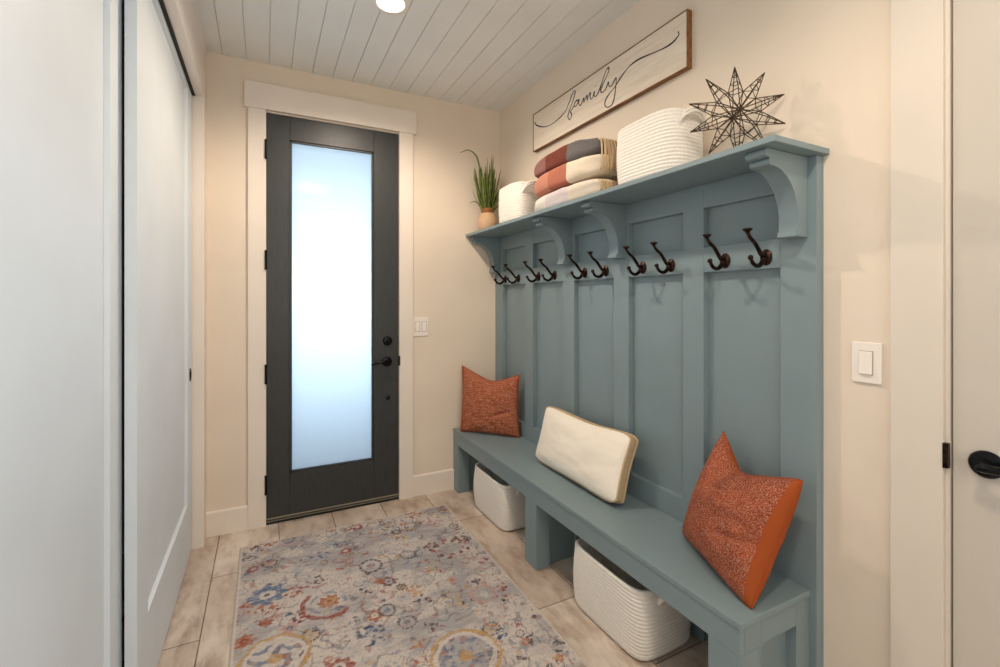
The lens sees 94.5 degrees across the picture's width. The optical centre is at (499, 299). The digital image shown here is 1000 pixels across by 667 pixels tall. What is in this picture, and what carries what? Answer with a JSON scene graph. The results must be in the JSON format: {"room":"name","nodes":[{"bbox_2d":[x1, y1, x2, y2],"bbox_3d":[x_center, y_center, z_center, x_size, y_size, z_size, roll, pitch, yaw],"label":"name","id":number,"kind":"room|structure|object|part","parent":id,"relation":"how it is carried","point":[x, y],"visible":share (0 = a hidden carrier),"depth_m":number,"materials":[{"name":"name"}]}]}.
{"room":"mudroom","nodes":[
{"label":"mudroom","id":0,"kind":"room"},
{"bbox_2d":[163,0,206,549],"bbox_3d":[-0.481,-0.032,0.128,0.160,2.730,5.465,0,0,-27],"label":"door frame","id":1,"kind":"structure","parent":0,"point":[183,15],"depth_m":2.48,"materials":[{"name":"paint"}]},
{"bbox_2d":[0,0,121,666],"bbox_3d":[-0.851,0.116,0.784,0.035,2.411,1.370,0,0,-27],"label":"door","id":2,"kind":"structure","parent":1,"relation":"in","point":[61,60],"depth_m":1.01,"materials":[{"name":"paint"}]},
{"bbox_2d":[125,0,191,666],"bbox_3d":[-1.381,0.116,1.925,0.035,2.411,1.191,0,0,-27],"label":"door","id":3,"kind":"structure","parent":1,"relation":"in","point":[158,96],"depth_m":1.67,"materials":[{"name":"paint"}]},
{"bbox_3d":[-1.382,-0.017,1.925,0.026,2.106,0.891,0,0,-27],"label":"panel","id":4,"kind":"part","parent":3,"relation":"part of","materials":[{"name":"paint"}]},
{"bbox_2d":[158,0,194,95],"bbox_3d":[-1.084,-1.093,1.295,0.095,0.006,2.592,0,0,-27],"label":"trim","id":5,"kind":"structure","parent":1,"relation":"attached to","point":[161,2],"depth_m":1.97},
{"bbox_2d":[122,34,499,553],"bbox_3d":[-1.067,-0.032,2.975,2.700,2.730,0.140,0,0,-27],"label":"wall","id":6,"kind":"structure","parent":0,"point":[454,286],"depth_m":3.14,"materials":[{"name":"paint"}]},
{"bbox_2d":[244,79,415,529],"bbox_3d":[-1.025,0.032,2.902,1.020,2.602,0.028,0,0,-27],"label":"trim","id":7,"kind":"structure","parent":6,"relation":"attached to","point":[259,98],"depth_m":2.77,"materials":[{"name":"paint"}]},
{"bbox_2d":[206,469,453,537],"bbox_3d":[-0.939,1.263,2.953,1.590,0.140,0.015,0,0,-27],"label":"baseboard","id":8,"kind":"structure","parent":6,"relation":"attached to","point":[234,519],"depth_m":2.67,"materials":[{"name":"paint"}]},
{"bbox_2d":[264,113,399,524],"bbox_3d":[-1.046,0.113,2.940,0.807,2.441,0.182,0,0,-27],"label":"door","id":9,"kind":"structure","parent":6,"relation":"in","point":[333,360],"depth_m":2.91,"materials":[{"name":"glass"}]},
{"bbox_3d":[-1.058,0.041,2.929,0.489,2.003,0.005,0,0,-27],"label":"glass pane","id":10,"kind":"part","parent":9,"relation":"part of","materials":[{"name":"white glass"}]},
{"bbox_3d":[-0.775,0.409,2.992,0.118,0.029,0.028,0,0,-27],"label":"lever","id":11,"kind":"part","parent":9,"relation":"part of","materials":[{"name":"black metal"}]},
{"bbox_2d":[413,317,427,335],"bbox_3d":[-0.542,0.183,3.159,0.106,0.128,0.009,0,0,-27],"label":"light switch","id":12,"kind":"object","parent":6,"relation":"attached to","point":[420,324],"visible":1,"depth_m":3.16,"materials":[{"name":"white plastic"}]},
{"bbox_2d":[122,0,639,111],"bbox_3d":[0.234,-1.447,0.512,2.720,0.100,5.700,0,0,-27],"label":"ceiling","id":13,"kind":"structure","parent":0,"point":[484,54],"depth_m":2.48,"materials":[{"name":"paint"}]},
{"bbox_2d":[372,0,408,14],"bbox_3d":[-0.513,-1.394,2.174,0.172,0.006,0.172,0,0,-27],"label":"recessed light","id":14,"kind":"object","parent":13,"relation":"in","point":[394,7],"visible":1,"depth_m":2.19,"materials":[{"name":"white plastic"}]},
{"bbox_2d":[122,489,707,666],"bbox_3d":[0.197,1.373,0.493,2.700,0.080,5.700,0,0,-27],"label":"floor","id":15,"kind":"structure","parent":0,"point":[200,627],"depth_m":2.13,"materials":[{"name":"tile"}]},
{"bbox_2d":[228,505,588,666],"bbox_3d":[-0.433,1.328,1.875,1.168,0.010,1.935,0,0,-27],"label":"area rug","id":16,"kind":"object","parent":15,"relation":"on","point":[417,588],"visible":1,"depth_m":2.00,"materials":[{"name":"fabric"}]},
{"bbox_2d":[473,462,524,530],"bbox_3d":[0.054,1.195,2.873,0.313,0.273,0.489,0,0,-27],"label":"rope basket","id":17,"kind":"object","parent":15,"relation":"on","point":[494,497],"visible":0.54,"depth_m":2.68,"materials":[{"name":"white fabric"}]},
{"bbox_2d":[573,538,690,660],"bbox_3d":[0.544,1.196,1.912,0.307,0.271,0.475,0,0,-27],"label":"rope basket","id":18,"kind":"object","parent":15,"relation":"on","point":[643,624],"visible":0.64,"depth_m":1.76,"materials":[{"name":"white fabric"}]},
{"bbox_3d":[0.641,1.096,1.719,0.136,0.071,0.042,0,0,-27],"label":"handle","id":19,"kind":"part","parent":18,"relation":"part of","materials":[{"name":"white fabric"}]},
{"bbox_2d":[453,134,828,666],"bbox_3d":[0.343,0.432,2.350,0.374,1.802,2.253,0,0,-27],"label":"hall tree","id":20,"kind":"object","parent":15,"relation":"on","point":[674,309],"visible":0.95,"depth_m":1.84,"materials":[{"name":"paint"}]},
{"bbox_3d":[-0.272,1.170,3.244,0.082,0.326,0.098,0,0,-27],"label":"leg","id":21,"kind":"part","parent":20,"relation":"part of","materials":[{"name":"paint"}]},
{"bbox_2d":[460,150,500,229],"bbox_3d":[-0.121,-0.762,3.234,0.303,0.583,0.199,0,0,-27],"label":"potted plant","id":22,"kind":"object","parent":20,"relation":"on","point":[488,200],"visible":0.95,"depth_m":3.22,"materials":[{"name":"green plant"}]},
{"bbox_3d":[-0.090,-0.540,3.260,0.128,0.140,0.128,0,0,-27],"label":"pot","id":23,"kind":"part","parent":22,"relation":"part of","materials":[{"name":"ceramic"}]},
{"bbox_2d":[460,365,519,437],"bbox_3d":[-0.073,0.684,3.136,0.448,0.448,0.144,0,0,21],"label":"throw pillow","id":24,"kind":"object","parent":20,"relation":"on","point":[488,406],"visible":1,"depth_m":3.08,"materials":[{"name":"orange fabric"}]},
{"bbox_3d":[-0.016,-0.190,3.247,0.106,0.098,0.030,0,0,-27],"label":"arm","id":25,"kind":"part","parent":20,"relation":"part of","materials":[{"name":"brown metal"}]},
{"bbox_3d":[0.070,-0.190,3.079,0.106,0.098,0.030,0,0,-27],"label":"arm","id":26,"kind":"part","parent":20,"relation":"part of","materials":[{"name":"brown metal"}]},
{"bbox_3d":[0.082,-0.128,3.085,0.089,0.043,0.019,0,0,-27],"label":"arm","id":27,"kind":"part","parent":20,"relation":"part of","materials":[{"name":"brown metal"}]},
{"bbox_2d":[498,180,539,223],"bbox_3d":[0.131,-0.584,2.840,0.205,0.225,0.333,0,0,-27],"label":"rope basket","id":28,"kind":"object","parent":20,"relation":"on","point":[516,199],"visible":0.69,"depth_m":2.72,"materials":[{"name":"white fabric"}]},
{"bbox_3d":[0.195,-0.661,2.711,0.136,0.071,0.042,0,0,-27],"label":"handle","id":29,"kind":"part","parent":28,"relation":"part of","materials":[{"name":"white fabric"}]},
{"bbox_3d":[0.186,-0.190,2.851,0.106,0.098,0.030,0,0,-27],"label":"arm","id":30,"kind":"part","parent":20,"relation":"part of","materials":[{"name":"brown metal"}]},
{"bbox_3d":[0.198,-0.128,2.857,0.089,0.043,0.019,0,0,-27],"label":"arm","id":31,"kind":"part","parent":20,"relation":"part of","materials":[{"name":"brown metal"}]},
{"bbox_3d":[0.190,1.170,2.339,0.082,0.326,0.105,0,0,-27],"label":"leg","id":32,"kind":"part","parent":20,"relation":"part of","materials":[{"name":"paint"}]},
{"bbox_3d":[0.267,-0.190,2.692,0.106,0.098,0.030,0,0,-27],"label":"arm","id":33,"kind":"part","parent":20,"relation":"part of","materials":[{"name":"brown metal"}]},
{"bbox_3d":[0.279,-0.128,2.698,0.089,0.043,0.019,0,0,-27],"label":"arm","id":34,"kind":"part","parent":20,"relation":"part of","materials":[{"name":"brown metal"}]},
{"bbox_3d":[0.314,-0.145,2.716,0.020,0.055,0.041,0,0,-27],"label":"mounting plate","id":35,"kind":"part","parent":20,"relation":"part of","materials":[{"name":"brown metal"}]},
{"bbox_3d":[0.397,-0.190,2.436,0.106,0.098,0.030,0,0,-27],"label":"arm","id":36,"kind":"part","parent":20,"relation":"part of","materials":[{"name":"brown metal"}]},
{"bbox_2d":[534,179,617,211],"bbox_3d":[0.402,-0.516,2.349,0.254,0.090,0.629,0,0,-27],"label":"folded throw","id":37,"kind":"object","parent":20,"relation":"on","point":[580,189],"visible":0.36,"depth_m":2.19,"materials":[{"name":"white fabric"}]},
{"bbox_2d":[534,137,617,197],"bbox_3d":[0.406,-0.669,2.348,0.257,0.200,0.638,0,0,-27],"label":"folded throw","id":38,"kind":"object","parent":37,"relation":"on","point":[577,161],"visible":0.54,"depth_m":2.18,"materials":[{"name":"multicoloured fabric"}]},
{"bbox_3d":[0.409,-0.128,2.442,0.089,0.043,0.019,0,0,-27],"label":"arm","id":39,"kind":"part","parent":20,"relation":"part of","materials":[{"name":"brown metal"}]},
{"bbox_3d":[0.444,-0.145,2.460,0.020,0.055,0.041,0,0,-27],"label":"mounting plate","id":40,"kind":"part","parent":20,"relation":"part of","materials":[{"name":"brown metal"}]},
{"bbox_2d":[535,406,638,503],"bbox_3d":[0.402,0.753,2.341,0.175,0.309,0.714,0,0,-27],"label":"throw pillow","id":41,"kind":"object","parent":20,"relation":"on","point":[598,458],"visible":1,"depth_m":2.19,"materials":[{"name":"beige fabric"}]},
{"bbox_3d":[0.475,-0.190,2.284,0.106,0.098,0.030,0,0,-27],"label":"arm","id":42,"kind":"part","parent":20,"relation":"part of","materials":[{"name":"brown metal"}]},
{"bbox_3d":[0.487,-0.128,2.290,0.089,0.043,0.019,0,0,-27],"label":"arm","id":43,"kind":"part","parent":20,"relation":"part of","materials":[{"name":"brown metal"}]},
{"bbox_3d":[0.522,-0.145,2.308,0.020,0.055,0.041,0,0,-27],"label":"mounting plate","id":44,"kind":"part","parent":20,"relation":"part of","materials":[{"name":"brown metal"}]},
{"bbox_3d":[0.319,0.918,2.357,0.336,0.020,2.218,0,0,-27],"label":"seat","id":45,"kind":"part","parent":20,"relation":"part of","materials":[{"name":"paint"}]},
{"bbox_3d":[0.590,-0.190,2.058,0.106,0.098,0.030,0,0,-27],"label":"arm","id":46,"kind":"part","parent":20,"relation":"part of","materials":[{"name":"brown metal"}]},
{"bbox_3d":[0.602,-0.128,2.064,0.089,0.043,0.019,0,0,-27],"label":"arm","id":47,"kind":"part","parent":20,"relation":"part of","materials":[{"name":"brown metal"}]},
{"bbox_3d":[0.637,-0.145,2.081,0.020,0.055,0.041,0,0,-27],"label":"mounting plate","id":48,"kind":"part","parent":20,"relation":"part of","materials":[{"name":"brown metal"}]},
{"bbox_2d":[466,134,828,237],"bbox_3d":[0.387,-0.460,2.372,0.276,0.019,2.253,0,0,-27],"label":"shelf","id":49,"kind":"object","parent":20,"relation":"attached to","point":[729,165],"depth_m":1.79,"materials":[{"name":"paint"}]},
{"bbox_3d":[0.664,-0.190,1.913,0.106,0.098,0.030,0,0,-27],"label":"arm","id":50,"kind":"part","parent":20,"relation":"part of","materials":[{"name":"brown metal"}]},
{"bbox_2d":[616,106,705,184],"bbox_3d":[0.648,-0.592,1.859,0.231,0.241,0.364,0,0,-27],"label":"rope basket","id":51,"kind":"object","parent":20,"relation":"on","point":[661,140],"visible":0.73,"depth_m":1.74,"materials":[{"name":"white fabric"}]},
{"bbox_3d":[0.719,-0.677,1.715,0.137,0.071,0.042,0,0,-27],"label":"handle","id":52,"kind":"part","parent":51,"relation":"part of","materials":[{"name":"white fabric"}]},
{"bbox_3d":[0.676,-0.128,1.919,0.089,0.043,0.019,0,0,-27],"label":"arm","id":53,"kind":"part","parent":20,"relation":"part of","materials":[{"name":"brown metal"}]},
{"bbox_3d":[0.711,-0.145,1.937,0.020,0.055,0.041,0,0,-27],"label":"mounting plate","id":54,"kind":"part","parent":20,"relation":"part of","materials":[{"name":"brown metal"}]},
{"bbox_3d":[0.780,-0.190,1.685,0.106,0.098,0.030,0,0,-27],"label":"arm","id":55,"kind":"part","parent":20,"relation":"part of","materials":[{"name":"brown metal"}]},
{"bbox_3d":[0.792,-0.128,1.691,0.089,0.043,0.019,0,0,-27],"label":"arm","id":56,"kind":"part","parent":20,"relation":"part of","materials":[{"name":"brown metal"}]},
{"bbox_3d":[0.827,-0.145,1.709,0.020,0.055,0.041,0,0,-27],"label":"mounting plate","id":57,"kind":"part","parent":20,"relation":"part of","materials":[{"name":"brown metal"}]},
{"bbox_3d":[0.693,1.131,1.367,0.096,0.404,0.104,0,0,-27],"label":"leg","id":58,"kind":"part","parent":20,"relation":"part of","materials":[{"name":"paint"}]},
{"bbox_2d":[689,67,785,153],"bbox_3d":[0.800,-0.630,1.562,0.306,0.317,0.078,0,0,10],"label":"star","id":59,"kind":"object","parent":20,"relation":"on","point":[740,107],"visible":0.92,"depth_m":1.56,"materials":[{"name":"brown metal"}]},
{"bbox_2d":[682,431,802,609],"bbox_3d":[0.775,0.695,1.572,0.221,0.425,0.418,0,0,-14],"label":"throw pillow","id":60,"kind":"object","parent":20,"relation":"on","point":[739,522],"visible":1,"depth_m":1.44,"materials":[{"name":"orange fabric"}]},
{"bbox_3d":[0.852,-0.190,1.545,0.106,0.098,0.030,0,0,-27],"label":"arm","id":61,"kind":"part","parent":20,"relation":"part of","materials":[{"name":"brown metal"}]},
{"bbox_3d":[0.864,-0.128,1.551,0.089,0.043,0.019,0,0,-27],"label":"arm","id":62,"kind":"part","parent":20,"relation":"part of","materials":[{"name":"brown metal"}]},
{"bbox_3d":[0.898,-0.145,1.569,0.020,0.055,0.041,0,0,-27],"label":"mounting plate","id":63,"kind":"part","parent":20,"relation":"part of","materials":[{"name":"brown metal"}]},
{"bbox_3d":[0.845,1.131,1.419,0.250,0.404,0.059,0,0,-27],"label":"panel","id":64,"kind":"part","parent":20,"relation":"part of","materials":[{"name":"paint"}]},
{"bbox_2d":[500,0,889,666],"bbox_3d":[1.301,-0.032,1.036,0.140,2.730,5.465,0,0,-27],"label":"wall","id":65,"kind":"structure","parent":0,"point":[829,59],"depth_m":1.42,"materials":[{"name":"paint"}]},
{"bbox_2d":[533,9,691,152],"bbox_3d":[0.498,-1.066,2.425,0.028,0.238,1.212,0,0,-27],"label":"wall sign","id":66,"kind":"object","parent":65,"relation":"attached to","point":[665,54],"visible":1,"depth_m":2.23,"materials":[{"name":"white wood"}]},
{"bbox_2d":[852,341,882,384],"bbox_3d":[1.060,0.182,1.338,0.015,0.118,0.076,0,0,-27],"label":"light switch","id":67,"kind":"object","parent":65,"relation":"attached to","point":[867,357],"visible":1,"depth_m":1.33,"materials":[{"name":"white plastic"}]},
{"bbox_2d":[890,0,952,666],"bbox_3d":[1.382,0.033,0.834,0.140,2.600,1.110,0,0,-27],"label":"trim","id":68,"kind":"structure","parent":65,"relation":"attached to","point":[921,31],"depth_m":1.23,"materials":[{"name":"beige paint"}]},
{"bbox_2d":[942,0,999,666],"bbox_3d":[1.347,0.113,0.823,0.152,2.440,0.834,0,0,-27],"label":"door","id":69,"kind":"structure","parent":65,"relation":"in","point":[976,23],"depth_m":1.14,"materials":[{"name":"beige paint"}]},
{"bbox_3d":[1.138,0.397,1.178,0.014,0.063,0.011,0,0,-27],"label":"strike plate","id":70,"kind":"part","parent":69,"relation":"part of","materials":[{"name":"brown metal"}]},
{"bbox_3d":[1.161,0.400,1.051,0.028,0.029,0.118,0,0,-27],"label":"lever","id":71,"kind":"part","parent":69,"relation":"part of","materials":[{"name":"black metal"}]}
]}

